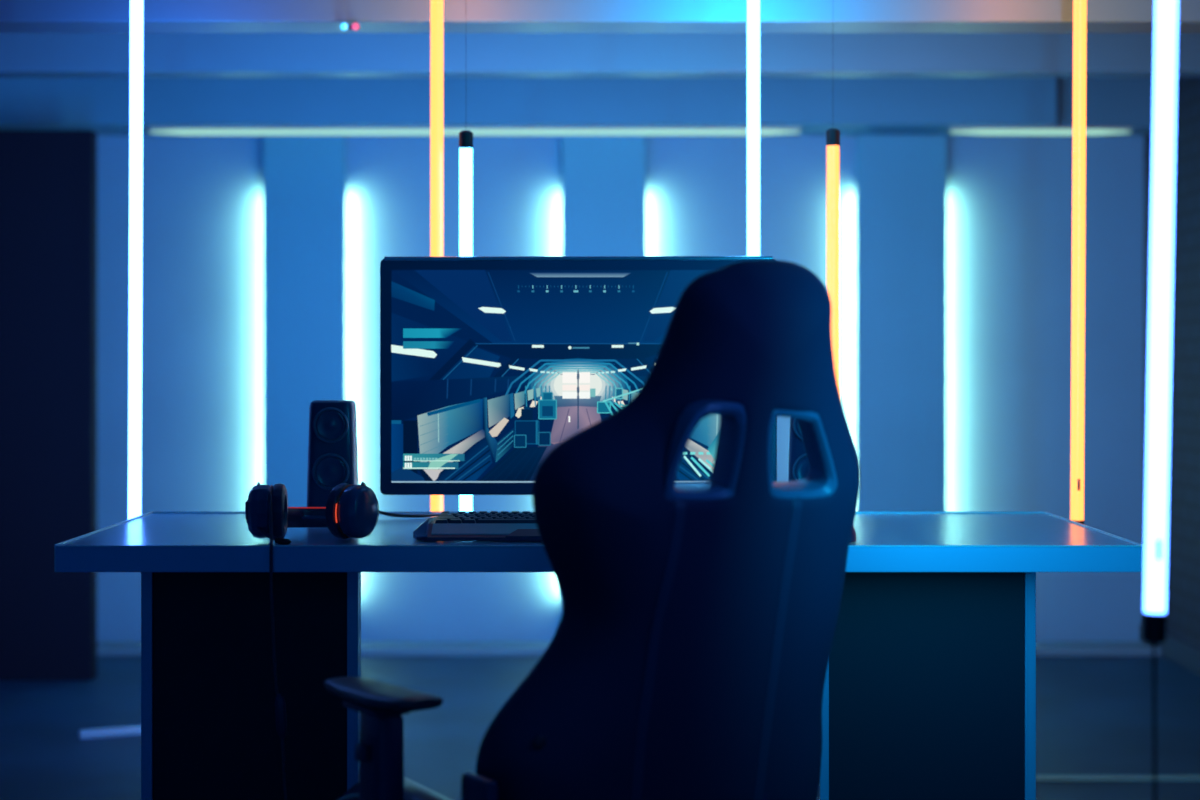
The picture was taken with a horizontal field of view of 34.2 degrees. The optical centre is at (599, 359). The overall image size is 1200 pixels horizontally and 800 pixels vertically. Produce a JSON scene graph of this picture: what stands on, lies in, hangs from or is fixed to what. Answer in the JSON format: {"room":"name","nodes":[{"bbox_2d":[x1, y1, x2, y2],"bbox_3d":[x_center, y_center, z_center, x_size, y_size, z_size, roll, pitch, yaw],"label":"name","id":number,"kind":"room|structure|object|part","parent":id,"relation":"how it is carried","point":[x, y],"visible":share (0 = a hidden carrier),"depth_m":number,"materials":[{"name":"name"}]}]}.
{"room":"gaming room","nodes":[
{"label":"gaming room","id":0,"kind":"room"},
{"bbox_2d":[0,656,1199,799],"bbox_3d":[-0.165,1.088,3.075,4.570,0.060,8.550,0,0,0],"label":"floor","id":1,"kind":"structure","parent":0,"point":[1094,714],"depth_m":5.70,"materials":[{"name":"concrete"}]},
{"bbox_2d":[0,130,96,679],"bbox_3d":[-2.014,0.149,6.485,0.672,1.818,0.070,0,0,0],"label":"door","id":2,"kind":"structure","parent":1,"relation":"on","point":[48,178],"depth_m":6.45,"materials":[{"name":"blue"}]},
{"bbox_2d":[79,725,140,738],"bbox_3d":[-1.367,1.046,5.490,0.190,0.024,0.028,0,0,-24],"label":"bar","id":3,"kind":"object","parent":1,"relation":"on","point":[126,730],"visible":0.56,"depth_m":5.47,"materials":[{"name":"blue"}]},
{"bbox_2d":[323,260,859,799],"bbox_3d":[-0.038,0.460,2.876,0.715,1.195,0.761,0,0,-33],"label":"gaming chair","id":4,"kind":"object","parent":1,"relation":"on","point":[688,653],"visible":1,"depth_m":2.63,"materials":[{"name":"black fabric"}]},
{"bbox_3d":[-0.312,0.553,2.722,0.056,0.149,0.105,0,0,-33],"label":"armrest stem","id":5,"kind":"part","parent":4,"relation":"part of","materials":[{"name":"blue plastic"}]},
{"bbox_3d":[0.130,0.119,2.607,0.120,0.143,0.083,0,0,-33],"label":"opening trim","id":6,"kind":"part","parent":4,"relation":"part of","materials":[{"name":"blue"}]},
{"bbox_3d":[0.266,0.125,2.697,0.146,0.143,0.083,0,0,-33],"label":"opening trim","id":7,"kind":"part","parent":4,"relation":"part of","materials":[{"name":"blue"}]},
{"bbox_2d":[55,512,1142,799],"bbox_3d":[-0.002,0.682,3.590,1.806,0.752,0.706,0,0,0],"label":"desk","id":8,"kind":"object","parent":1,"relation":"on","point":[929,693],"visible":0.89,"depth_m":3.41,"materials":[{"name":"laminate"}]},
{"bbox_3d":[-0.903,0.329,3.590,0.003,0.046,0.700,0,0,0],"label":"edge trim","id":9,"kind":"part","parent":8,"relation":"part of","materials":[{"name":"blue"}]},
{"bbox_3d":[-0.789,0.705,3.422,0.019,0.706,0.045,0,0,0],"label":"leg post","id":10,"kind":"part","parent":8,"relation":"part of","materials":[{"name":"blue metal"}]},
{"bbox_3d":[-0.610,0.703,3.423,0.340,0.702,0.034,0,0,0],"label":"leg panel","id":11,"kind":"part","parent":8,"relation":"part of","materials":[{"name":"black wood"}]},
{"bbox_2d":[245,482,378,799],"bbox_3d":[-0.494,0.634,3.353,0.222,0.851,0.263,0,0,35],"label":"headset","id":12,"kind":"object","parent":8,"relation":"on","point":[350,511],"visible":1,"depth_m":3.30,"materials":[{"name":"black plastic"}]},
{"bbox_2d":[246,482,272,538],"bbox_3d":[-0.578,0.257,3.338,0.052,0.097,0.100,0,0,0],"label":"cup","id":13,"kind":"object","parent":12,"relation":"on","point":[259,503],"depth_m":3.29,"materials":[{"name":"black plastic"}]},
{"bbox_2d":[272,483,287,537],"bbox_3d":[-0.548,0.259,3.337,0.023,0.096,0.096,0,0,-4],"label":"cushion","id":14,"kind":"object","parent":12,"relation":"on","point":[279,491],"depth_m":3.30,"materials":[{"name":"black leather"}]},
{"bbox_2d":[301,515,325,519],"bbox_3d":[-0.494,0.279,3.460,0.129,0.013,0.057,0,0,0],"label":"cushion","id":15,"kind":"object","parent":12,"relation":"on","point":[303,517],"depth_m":3.49,"materials":[{"name":"black leather"}]},
{"bbox_2d":[325,483,349,538],"bbox_3d":[-0.439,0.259,3.345,0.023,0.096,0.096,0,0,24],"label":"cushion","id":16,"kind":"object","parent":12,"relation":"on","point":[337,514],"depth_m":3.30,"materials":[{"name":"black leather"}]},
{"bbox_2d":[335,482,378,538],"bbox_3d":[-0.413,0.257,3.338,0.068,0.097,0.100,0,0,0],"label":"cup","id":17,"kind":"object","parent":12,"relation":"on","point":[356,506],"depth_m":3.31,"materials":[{"name":"black plastic"}]},
{"bbox_2d":[307,400,357,506],"bbox_3d":[-0.520,0.194,3.804,0.097,0.229,0.112,0,0,-3],"label":"speaker","id":18,"kind":"object","parent":8,"relation":"on","point":[332,440],"visible":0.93,"depth_m":3.75},
{"bbox_3d":[-0.431,0.705,3.422,0.019,0.706,0.045,0,0,0],"label":"leg post","id":19,"kind":"part","parent":8,"relation":"part of","materials":[{"name":"blue metal"}]},
{"bbox_2d":[379,510,439,517],"bbox_3d":[-0.290,0.300,3.851,0.396,0.014,0.088,0,0,-9],"label":"cable","id":20,"kind":"object","parent":8,"relation":"on","point":[380,512],"visible":0.34,"depth_m":3.80,"materials":[{"name":"black rubber"}]},
{"bbox_2d":[413,511,540,540],"bbox_3d":[-0.064,0.289,3.415,0.518,0.035,0.218,0,0,0],"label":"keyboard","id":21,"kind":"object","parent":8,"relation":"on","point":[472,525],"visible":0.41,"depth_m":3.35,"materials":[{"name":"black plastic"}]},
{"bbox_2d":[380,256,776,494],"bbox_3d":[-0.041,0.055,3.770,0.756,0.506,0.190,0,0,0],"label":"monitor","id":22,"kind":"object","parent":8,"relation":"on","point":[488,364],"visible":0.73,"depth_m":3.72,"materials":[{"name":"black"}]},
{"bbox_3d":[-0.002,0.308,3.239,1.800,0.003,0.004,0,0,0],"label":"edge trim","id":23,"kind":"part","parent":8,"relation":"part of","materials":[{"name":"blue"}]},
{"bbox_3d":[-0.002,0.329,3.942,1.800,0.046,0.003,0,0,0],"label":"edge trim","id":24,"kind":"part","parent":8,"relation":"part of","materials":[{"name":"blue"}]},
{"bbox_2d":[788,417,808,480],"bbox_3d":[0.418,0.194,3.812,0.097,0.229,0.112,0,0,14],"label":"speaker","id":25,"kind":"object","parent":8,"relation":"on","point":[798,463],"visible":0.21,"depth_m":3.77},
{"bbox_3d":[0.391,0.705,3.422,0.016,0.706,0.045,0,0,0],"label":"leg post","id":26,"kind":"part","parent":8,"relation":"part of","materials":[{"name":"blue metal"}]},
{"bbox_2d":[850,527,856,542],"bbox_3d":[0.407,0.289,3.342,0.062,0.036,0.115,0,0,0],"label":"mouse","id":27,"kind":"object","parent":8,"relation":"on","point":[853,534],"visible":0.16,"depth_m":3.30,"materials":[{"name":"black plastic"}]},
{"bbox_3d":[0.569,0.703,3.423,0.341,0.702,0.034,0,0,0],"label":"leg panel","id":28,"kind":"part","parent":8,"relation":"part of","materials":[{"name":"blue"}]},
{"bbox_3d":[0.750,0.705,3.422,0.019,0.706,0.045,0,0,0],"label":"leg post","id":29,"kind":"part","parent":8,"relation":"part of","materials":[{"name":"wood"}]},
{"bbox_3d":[0.899,0.329,3.590,0.003,0.046,0.700,0,0,0],"label":"edge trim","id":30,"kind":"part","parent":8,"relation":"part of","materials":[{"name":"blue"}]},
{"bbox_2d":[1036,775,1199,781],"bbox_3d":[1.555,1.052,4.910,0.930,0.012,0.040,0,0,0],"label":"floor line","id":31,"kind":"structure","parent":1,"relation":"on","point":[1039,778],"depth_m":4.89,"materials":[{"name":"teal paint"}]},
{"bbox_2d":[0,0,1199,32],"bbox_3d":[-0.165,-1.111,4.580,4.370,0.663,0.160,0,0,0],"label":"ceiling","id":32,"kind":"structure","parent":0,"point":[16,16],"depth_m":4.50,"materials":[{"name":"paint"}]},
{"bbox_2d":[97,135,1143,640],"bbox_3d":[-0.165,-0.192,7.300,4.570,2.500,0.100,0,0,0],"label":"wall","id":33,"kind":"structure","parent":0,"point":[1009,198],"depth_m":7.25,"materials":[{"name":"blue paint"}]},
{"bbox_2d":[263,135,345,506],"bbox_3d":[-1.085,0.116,7.205,0.301,1.885,0.090,0,0,0],"label":"wall panel","id":34,"kind":"object","parent":33,"relation":"attached to","point":[304,176],"depth_m":7.16,"materials":[{"name":"paint"}]},
{"bbox_2d":[149,127,799,134],"bbox_3d":[-0.448,-0.820,7.000,2.330,0.025,0.030,0,0,0],"label":"light","id":35,"kind":"object","parent":33,"relation":"attached to","point":[162,130],"visible":1,"depth_m":6.99,"materials":[{"name":"grey"}]},
{"bbox_2d":[0,78,1056,135],"bbox_3d":[-0.368,-0.922,7.075,3.965,0.180,0.350,0,0,0],"label":"ceiling beam","id":36,"kind":"structure","parent":33,"relation":"attached to","point":[851,106],"depth_m":6.90,"materials":[{"name":"paint"}]},
{"bbox_2d":[562,135,645,611],"bbox_3d":[0.015,0.116,7.205,0.308,1.885,0.090,0,0,0],"label":"wall panel","id":37,"kind":"object","parent":33,"relation":"attached to","point":[604,176],"depth_m":7.16,"materials":[{"name":"paint"}]},
{"bbox_2d":[856,135,946,511],"bbox_3d":[1.107,0.116,7.205,0.330,1.885,0.090,0,0,0],"label":"wall panel","id":38,"kind":"object","parent":33,"relation":"attached to","point":[901,180],"depth_m":7.16,"materials":[{"name":"paint"}]},
{"bbox_2d":[1036,78,1153,135],"bbox_3d":[1.817,-0.987,7.125,0.405,0.310,0.250,0,0,0],"label":"wall band","id":39,"kind":"object","parent":33,"relation":"attached to","point":[1110,102],"depth_m":7.00,"materials":[{"name":"paint"}]},
{"bbox_2d":[1144,78,1199,650],"bbox_3d":[2.070,-0.192,3.025,0.100,2.500,8.450,0,0,0],"label":"wall","id":40,"kind":"structure","parent":0,"point":[1183,519],"depth_m":6.76,"materials":[{"name":"paint"}]},
{"bbox_2d":[340,23,359,29],"bbox_3d":[-0.574,-0.765,4.487,0.044,0.018,0.027,0,0,0],"label":"lamp","id":41,"kind":"object","parent":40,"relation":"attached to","point":[344,26],"visible":1,"depth_m":4.48,"materials":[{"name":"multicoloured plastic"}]},
{"bbox_2d":[0,33,1199,77],"bbox_3d":[-0.165,-1.134,5.660,4.370,0.616,0.120,0,0,0],"label":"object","id":42,"kind":"structure","parent":40,"relation":"attached to","point":[22,55],"depth_m":5.60,"materials":[{"name":"paint"}]},
{"bbox_2d":[97,641,1160,655],"bbox_3d":[-0.165,1.044,7.065,4.370,0.028,0.170,0,0,0],"label":"baseboard","id":43,"kind":"structure","parent":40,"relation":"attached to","point":[104,648],"depth_m":7.00,"materials":[{"name":"blue"}]},
{"bbox_2d":[949,127,1130,134],"bbox_3d":[1.577,-0.820,7.000,0.645,0.025,0.030,0,0,0],"label":"light","id":44,"kind":"object","parent":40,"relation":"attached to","point":[962,130],"visible":1,"depth_m":6.99,"materials":[{"name":"grey plastic"}]},
{"bbox_2d":[1140,624,1199,675],"bbox_3d":[2.013,1.018,4.875,0.015,0.080,4.750,0,0,0],"label":"baseboard","id":45,"kind":"structure","parent":40,"relation":"attached to","point":[1176,651],"depth_m":6.75,"materials":[{"name":"blue"}]},
{"bbox_3d":[-0.165,-1.472,3.075,4.570,0.060,8.550,0,0,0],"label":"ceiling","id":46,"kind":"structure","parent":0,"visible":0},
{"bbox_2d":[128,0,142,518],"bbox_3d":[-0.962,-0.527,4.050,0.035,1.830,0.029,0,0,0],"label":"tube light","id":47,"kind":"object","parent":46,"relation":"hanging from","point":[136,6],"visible":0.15,"depth_m":4.04,"materials":[{"name":"grey plastic"}]},
{"bbox_2d":[430,0,443,511],"bbox_3d":[-0.338,-0.527,4.050,0.029,1.830,0.029,0,0,0],"label":"tube light","id":48,"kind":"object","parent":46,"relation":"hanging from","point":[436,6],"visible":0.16,"depth_m":4.04,"materials":[{"name":"orange"}]},
{"bbox_2d":[459,131,472,511],"bbox_3d":[-0.277,-0.522,4.030,0.029,1.840,0.029,0,0,0],"label":"tube light","id":49,"kind":"object","parent":46,"relation":"hanging from","point":[465,137],"visible":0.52,"depth_m":4.02,"materials":[{"name":"grey plastic"}]},
{"bbox_2d":[747,0,759,255],"bbox_3d":[0.318,-0.527,4.050,0.029,1.830,0.029,0,0,0],"label":"tube light","id":50,"kind":"object","parent":46,"relation":"hanging from","point":[753,6],"visible":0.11,"depth_m":4.04,"materials":[{"name":"grey plastic"}]},
{"bbox_2d":[826,129,839,389],"bbox_3d":[0.495,-0.522,4.150,0.029,1.840,0.029,0,0,0],"label":"tube light","id":51,"kind":"object","parent":46,"relation":"hanging from","point":[832,135],"visible":0.53,"depth_m":4.14,"materials":[{"name":"orange"}]},
{"bbox_2d":[1070,0,1086,523],"bbox_3d":[0.993,-0.537,4.050,0.037,1.810,0.029,0,0,0],"label":"tube light","id":52,"kind":"object","parent":46,"relation":"hanging from","point":[1079,6],"visible":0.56,"depth_m":4.04,"materials":[{"name":"orange"}]},
{"bbox_2d":[1143,0,1176,799],"bbox_3d":[0.637,-0.184,2.677,0.101,2.517,0.823,0,0,-7],"label":"tube light","id":53,"kind":"object","parent":46,"relation":"hanging from","point":[1154,614],"visible":1,"depth_m":2.27,"materials":[{"name":"grey plastic"}]},
{"bbox_3d":[0.640,0.703,2.682,0.093,0.744,0.814,0,0,-7],"label":"power cord","id":54,"kind":"part","parent":53,"relation":"part of","materials":[{"name":"black rubber"}]}
]}

